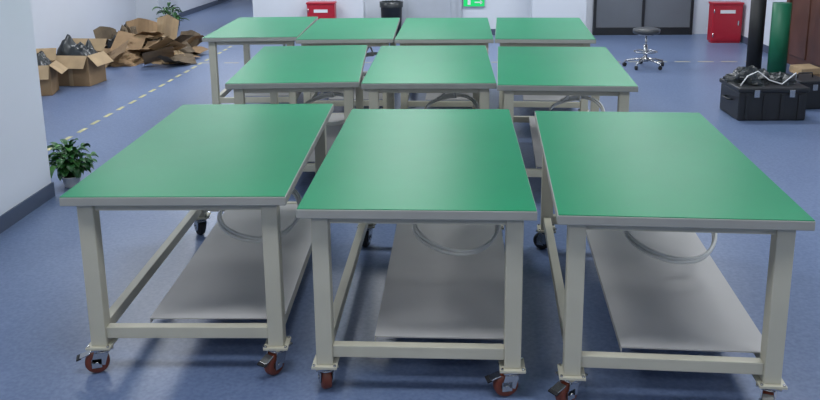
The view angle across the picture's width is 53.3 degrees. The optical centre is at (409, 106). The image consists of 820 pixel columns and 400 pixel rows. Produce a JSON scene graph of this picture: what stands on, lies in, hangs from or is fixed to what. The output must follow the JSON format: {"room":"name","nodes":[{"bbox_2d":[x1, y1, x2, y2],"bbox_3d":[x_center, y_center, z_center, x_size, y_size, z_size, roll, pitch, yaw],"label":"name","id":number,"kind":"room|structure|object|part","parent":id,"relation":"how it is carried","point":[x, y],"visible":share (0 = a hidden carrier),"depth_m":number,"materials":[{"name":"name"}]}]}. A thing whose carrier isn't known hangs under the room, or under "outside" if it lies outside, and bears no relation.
{"room":"factory workshop","nodes":[
{"label":"factory workshop","id":0,"kind":"room"},
{"bbox_2d":[0,0,50,215],"bbox_3d":[-3.012,-0.729,4.910,0.960,3.000,0.970,0,13,3],"label":"wall pillar","id":1,"kind":"structure","parent":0,"point":[24,161],"depth_m":5.26,"materials":[{"name":"paint"}]},
{"bbox_2d":[0,182,54,233],"bbox_3d":[-2.995,0.684,5.231,0.985,0.100,0.995,0,13,3],"label":"baseboard","id":2,"kind":"structure","parent":1,"relation":"attached to","point":[12,216],"depth_m":5.31,"materials":[{"name":"grey"}]},
{"bbox_2d":[30,0,215,53],"bbox_3d":[-5.145,-1.554,8.651,0.200,3.000,23.400,0,13,3],"label":"wall","id":3,"kind":"structure","parent":0,"point":[53,20],"depth_m":11.95,"materials":[{"name":"paint"}]},
{"bbox_2d":[135,0,177,21],"bbox_3d":[-4.537,-2.863,14.380,0.400,3.000,1.000,0,13,3],"label":"pilaster","id":4,"kind":"object","parent":3,"relation":"attached to","point":[144,8],"visible":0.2,"depth_m":14.15,"materials":[{"name":"white paint"}]},
{"bbox_2d":[178,0,228,16],"bbox_3d":[-4.554,-2.126,17.681,0.015,0.100,5.100,0,13,3],"label":"baseboard","id":5,"kind":"structure","parent":3,"relation":"attached to","point":[202,7],"depth_m":17.70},
{"bbox_2d":[252,0,365,17],"bbox_3d":[-1.652,-2.607,13.103,1.800,3.000,0.300,0,13,3],"label":"pilaster","id":6,"kind":"object","parent":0,"point":[261,8],"depth_m":13.19,"materials":[{"name":"paint"}]},
{"bbox_2d":[0,0,819,399],"bbox_3d":[-0.109,-0.041,8.726,10.250,0.100,23.400,0,13,3],"label":"floor","id":7,"kind":"structure","parent":0,"point":[44,319],"depth_m":4.27,"materials":[{"name":"blue plastic"}]},
{"bbox_2d":[36,48,67,95],"bbox_3d":[-4.190,-0.429,9.135,0.621,0.570,0.533,-3,13,-11],"label":"cardboard box","id":8,"kind":"object","parent":7,"relation":"on","point":[49,67],"visible":0.38,"depth_m":9.06,"materials":[{"name":"brown cardboard"}]},
{"bbox_2d":[47,138,98,187],"bbox_3d":[-2.429,0.398,5.878,0.391,0.358,0.363,0,13,3],"label":"potted plant","id":9,"kind":"object","parent":7,"relation":"on","point":[69,167],"visible":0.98,"depth_m":5.82,"materials":[{"name":"green plant"}]},
{"bbox_2d":[56,34,112,86],"bbox_3d":[-3.906,-0.568,9.679,0.632,0.592,0.591,1,13,9],"label":"cardboard box","id":10,"kind":"object","parent":7,"relation":"on","point":[85,59],"visible":0.96,"depth_m":9.55,"materials":[{"name":"brown cardboard"}]},
{"bbox_2d":[47,46,231,150],"bbox_3d":[-2.896,-0.280,9.694,0.058,0.002,7.060,0,13,3],"label":"tape","id":11,"kind":"object","parent":7,"relation":"on","point":[133,101],"visible":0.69,"depth_m":8.69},
{"bbox_2d":[93,14,208,67],"bbox_3d":[-3.679,-0.941,11.539,1.718,0.519,2.171,0,13,3],"label":"pile","id":12,"kind":"object","parent":7,"relation":"on","point":[140,40],"visible":0.92,"depth_m":11.35,"materials":[{"name":"brown cardboard"}]},
{"bbox_2d":[152,2,188,30],"bbox_3d":[-4.021,-1.466,13.716,0.555,0.558,0.502,7,15,29],"label":"potted plant","id":13,"kind":"object","parent":7,"relation":"on","point":[175,15],"visible":0.41,"depth_m":13.71,"materials":[{"name":"green plant"}]},
{"bbox_2d":[59,104,333,374],"bbox_3d":[-0.926,0.561,4.085,0.924,0.800,1.690,0,13,1],"label":"workbench","id":14,"kind":"object","parent":7,"relation":"on","point":[246,162],"visible":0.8,"depth_m":3.61,"materials":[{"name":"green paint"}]},
{"bbox_2d":[150,204,311,322],"bbox_3d":[-0.801,0.747,4.144,0.570,0.023,1.420,0,13,1],"label":"shelf","id":15,"kind":"object","parent":14,"relation":"attached to","point":[224,278],"depth_m":3.89,"materials":[{"name":"silver metal"}]},
{"bbox_2d":[202,17,317,103],"bbox_3d":[-1.489,-0.441,8.524,0.895,0.800,1.661,-1,13,1],"label":"workbench","id":16,"kind":"object","parent":7,"relation":"on","point":[245,31],"visible":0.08,"depth_m":7.84,"materials":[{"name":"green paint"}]},
{"bbox_3d":[-1.490,-0.482,8.522,0.840,0.640,1.620,-1,13,1],"label":"steel frame","id":17,"kind":"part","parent":16,"relation":"part of","materials":[{"name":"beige paint"}]},
{"bbox_2d":[245,92,297,95],"bbox_3d":[-1.379,-0.253,8.575,0.570,0.023,1.420,-1,13,1],"label":"shelf","id":18,"kind":"object","parent":16,"relation":"attached to","point":[286,93],"depth_m":7.93,"materials":[{"name":"grey metal"}]},
{"bbox_2d":[225,45,367,171],"bbox_3d":[-0.784,0.047,6.340,0.920,0.800,1.661,-1,13,-1],"label":"workbench","id":19,"kind":"object","parent":7,"relation":"on","point":[334,70],"visible":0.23,"depth_m":5.94,"materials":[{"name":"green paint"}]},
{"bbox_2d":[308,114,343,161],"bbox_3d":[-0.687,0.234,6.395,0.570,0.023,1.420,-1,13,-1],"label":"shelf","id":20,"kind":"object","parent":19,"relation":"attached to","point":[332,132],"depth_m":6.49,"materials":[{"name":"silver metal"}]},
{"bbox_2d":[306,1,336,18],"bbox_3d":[-1.405,-1.367,13.039,0.460,0.605,0.228,0,13,3],"label":"base cabinet","id":21,"kind":"object","parent":7,"relation":"on","point":[320,9],"visible":0.53,"depth_m":12.90,"materials":[{"name":"red metal"}]},
{"bbox_2d":[295,18,399,108],"bbox_3d":[-0.581,-0.405,8.322,0.906,0.800,1.696,0,13,1],"label":"workbench","id":22,"kind":"object","parent":7,"relation":"on","point":[371,32],"visible":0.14,"depth_m":7.80,"materials":[{"name":"beige paint"}]},
{"bbox_2d":[329,72,382,99],"bbox_3d":[-0.465,-0.220,8.381,0.570,0.023,1.420,0,13,1],"label":"shelf","id":23,"kind":"object","parent":22,"relation":"attached to","point":[365,91],"depth_m":7.82,"materials":[{"name":"grey metal"}]},
{"bbox_2d":[379,0,402,35],"bbox_3d":[-0.297,-1.398,13.151,0.380,0.590,0.380,0,13,3],"label":"waste bin","id":24,"kind":"object","parent":7,"relation":"on","point":[389,8],"visible":0.69,"depth_m":12.98,"materials":[{"name":"black plastic"}]},
{"bbox_2d":[296,109,536,395],"bbox_3d":[0.072,0.587,3.919,0.895,0.800,1.668,0,13,3],"label":"workbench","id":25,"kind":"object","parent":7,"relation":"on","point":[450,181],"visible":1,"depth_m":3.46,"materials":[{"name":"beige paint"}]},
{"bbox_3d":[0.072,0.546,3.913,0.840,0.640,1.620,0,13,3],"label":"steel frame","id":26,"kind":"part","parent":25,"relation":"part of","materials":[{"name":"beige paint"}]},
{"bbox_2d":[375,224,504,340],"bbox_3d":[0.182,0.777,3.962,0.570,0.023,1.420,0,13,3],"label":"shelf","id":27,"kind":"object","parent":25,"relation":"attached to","point":[428,292],"depth_m":3.72,"materials":[{"name":"silver metal"}]},
{"bbox_2d":[361,45,496,108],"bbox_3d":[0.172,0.051,6.274,0.909,0.800,1.672,0,13,3],"label":"workbench","id":28,"kind":"object","parent":7,"relation":"on","point":[455,71],"visible":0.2,"depth_m":5.85,"materials":[{"name":"beige paint"}]},
{"bbox_3d":[0.165,0.011,6.266,0.840,0.640,1.620,0,13,3],"label":"steel frame","id":29,"kind":"part","parent":28,"relation":"part of","materials":[{"name":"beige paint"}]},
{"bbox_2d":[394,18,493,108],"bbox_3d":[0.359,-0.399,8.244,0.895,0.800,1.690,0,13,4],"label":"workbench","id":30,"kind":"object","parent":7,"relation":"on","point":[414,31],"visible":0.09,"depth_m":7.65,"materials":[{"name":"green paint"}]},
{"bbox_3d":[0.360,-0.444,8.257,0.840,0.640,1.620,0,13,4],"label":"steel frame","id":31,"kind":"part","parent":30,"relation":"part of","materials":[{"name":"beige paint"}]},
{"bbox_2d":[425,93,472,100],"bbox_3d":[0.470,-0.213,8.305,0.570,0.023,1.420,0,13,4],"label":"shelf","id":32,"kind":"object","parent":30,"relation":"attached to","point":[429,96],"depth_m":7.72,"materials":[{"name":"grey metal"}]},
{"bbox_2d":[208,61,745,62],"bbox_3d":[0.881,-0.590,10.859,7.400,0.002,0.050,0,13,3],"label":"tape","id":33,"kind":"object","parent":7,"relation":"on","point":[617,61],"visible":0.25,"depth_m":10.74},
{"bbox_2d":[495,18,595,110],"bbox_3d":[1.312,-0.395,8.176,0.911,0.800,1.669,1,13,6],"label":"workbench","id":34,"kind":"object","parent":7,"relation":"on","point":[510,32],"visible":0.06,"depth_m":7.55,"materials":[{"name":"beige paint"}]},
{"bbox_3d":[1.305,-0.437,8.179,0.840,0.640,1.620,1,13,6],"label":"steel frame","id":35,"kind":"part","parent":34,"relation":"part of","materials":[{"name":"beige paint"}]},
{"bbox_2d":[523,95,564,100],"bbox_3d":[1.415,-0.206,8.222,0.570,0.023,1.420,1,13,6],"label":"shelf","id":36,"kind":"object","parent":34,"relation":"attached to","point":[525,97],"depth_m":7.64,"materials":[{"name":"grey metal"}]},
{"bbox_2d":[497,46,637,176],"bbox_3d":[1.101,0.074,6.123,0.895,0.800,1.690,1,13,6],"label":"workbench","id":37,"kind":"object","parent":7,"relation":"on","point":[576,73],"visible":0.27,"depth_m":5.71,"materials":[{"name":"beige paint"}]},
{"bbox_2d":[529,117,541,168],"bbox_3d":[1.213,0.261,6.178,0.570,0.023,1.420,1,13,6],"label":"shelf","id":38,"kind":"object","parent":37,"relation":"attached to","point":[537,150],"depth_m":6.08,"materials":[{"name":"silver metal"}]},
{"bbox_3d":[1.103,0.029,6.135,0.840,0.640,1.620,1,13,6],"label":"steel frame","id":39,"kind":"part","parent":37,"relation":"part of","materials":[{"name":"beige paint"}]},
{"bbox_2d":[622,27,663,69],"bbox_3d":[2.976,-0.749,10.327,0.530,0.500,0.505,0,13,3],"label":"stool","id":40,"kind":"object","parent":7,"relation":"on","point":[642,31],"visible":1,"depth_m":10.23,"materials":[{"name":"plastic"}]},
{"bbox_2d":[533,111,815,399],"bbox_3d":[1.057,0.604,3.793,0.911,0.800,1.700,1,13,6],"label":"workbench","id":41,"kind":"object","parent":7,"relation":"on","point":[639,186],"visible":1,"depth_m":3.34,"materials":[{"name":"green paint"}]},
{"bbox_2d":[586,230,761,352],"bbox_3d":[1.176,0.792,3.844,0.570,0.023,1.420,1,13,6],"label":"shelf","id":42,"kind":"object","parent":41,"relation":"attached to","point":[652,303],"depth_m":3.58,"materials":[{"name":"silver metal"}]},
{"bbox_2d":[707,1,743,42],"bbox_3d":[4.744,-1.270,12.290,0.460,0.605,0.228,0,13,3],"label":"cabinet","id":43,"kind":"object","parent":7,"relation":"on","point":[725,17],"visible":1,"depth_m":12.20,"materials":[{"name":"red metal"}]},
{"bbox_2d":[746,0,766,68],"bbox_3d":[4.198,-0.920,9.888,0.176,1.000,0.180,8,16,35],"label":"pipe","id":44,"kind":"object","parent":7,"relation":"on","point":[758,7],"visible":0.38,"depth_m":9.83,"materials":[{"name":"black rubber"}]},
{"bbox_2d":[719,65,809,120],"bbox_3d":[3.348,-0.154,7.740,0.717,0.477,0.539,0,13,1],"label":"case","id":45,"kind":"object","parent":7,"relation":"on","point":[749,93],"visible":1,"depth_m":7.54,"materials":[{"name":"plastic"}]},
{"bbox_2d":[767,2,791,74],"bbox_3d":[4.365,-0.795,9.647,0.213,0.860,0.207,0,13,3],"label":"rolled mat","id":46,"kind":"object","parent":7,"relation":"on","point":[781,11],"visible":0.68,"depth_m":9.57,"materials":[{"name":"green rubber"}]},
{"bbox_2d":[792,72,819,108],"bbox_3d":[3.919,-0.175,8.120,0.320,0.338,0.380,-2,13,-5],"label":"tool case","id":47,"kind":"object","parent":7,"relation":"on","point":[807,79],"visible":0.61,"depth_m":7.96,"materials":[{"name":"black plastic"}]},
{"bbox_2d":[789,64,819,76],"bbox_3d":[4.497,-0.375,9.273,0.561,0.186,0.518,0,13,3],"label":"cardboard box","id":48,"kind":"object","parent":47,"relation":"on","point":[795,68],"visible":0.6,"depth_m":9.20,"materials":[{"name":"brown cardboard"}]},
{"bbox_2d":[365,0,724,33],"bbox_3d":[1.257,-2.661,13.191,7.600,3.000,0.200,0,13,3],"label":"wall","id":49,"kind":"structure","parent":0,"point":[493,9],"depth_m":13.31,"materials":[{"name":"paint"}]},
{"bbox_2d":[398,0,461,26],"bbox_3d":[0.306,-2.219,13.190,1.060,2.160,0.087,0,13,3],"label":"door","id":50,"kind":"structure","parent":49,"relation":"in","point":[411,8],"depth_m":13.32,"materials":[{"name":"metal"}]},
{"bbox_2d":[463,0,484,6],"bbox_3d":[1.042,-1.699,13.299,0.360,0.150,0.036,0,13,3],"label":"exit sign","id":51,"kind":"object","parent":49,"relation":"attached to","point":[466,3],"visible":1,"depth_m":13.29,"materials":[{"name":"green plastic"}]},
{"bbox_2d":[592,0,693,34],"bbox_3d":[3.750,-2.251,12.992,1.580,2.230,0.100,0,13,3],"label":"door","id":52,"kind":"structure","parent":49,"relation":"in","point":[610,17],"depth_m":13.16,"materials":[{"name":"dark glass"},{"name":"grey painted metal"}]},
{"bbox_2d":[530,0,586,25],"bbox_3d":[2.368,-2.606,12.888,0.850,3.000,0.300,0,13,3],"label":"wall","id":53,"kind":"structure","parent":0,"point":[539,8],"depth_m":12.98,"materials":[{"name":"paint"}]},
{"bbox_2d":[725,0,786,45],"bbox_3d":[4.719,-0.819,4.901,0.200,3.000,16.800,0,13,3],"label":"wall","id":54,"kind":"structure","parent":0,"point":[747,3],"depth_m":11.47,"materials":[{"name":"paint"}]},
{"bbox_2d":[740,35,768,52],"bbox_3d":[4.988,-0.936,11.947,0.015,0.100,2.600,0,13,3],"label":"baseboard","id":55,"kind":"structure","parent":54,"relation":"attached to","point":[744,39],"depth_m":12.06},
{"bbox_2d":[787,0,819,66],"bbox_3d":[4.818,-1.494,9.672,0.102,2.200,1.500,0,13,3],"label":"door","id":56,"kind":"structure","parent":54,"relation":"in","point":[804,36],"depth_m":9.97,"materials":[{"name":"brown wood"}]}
]}

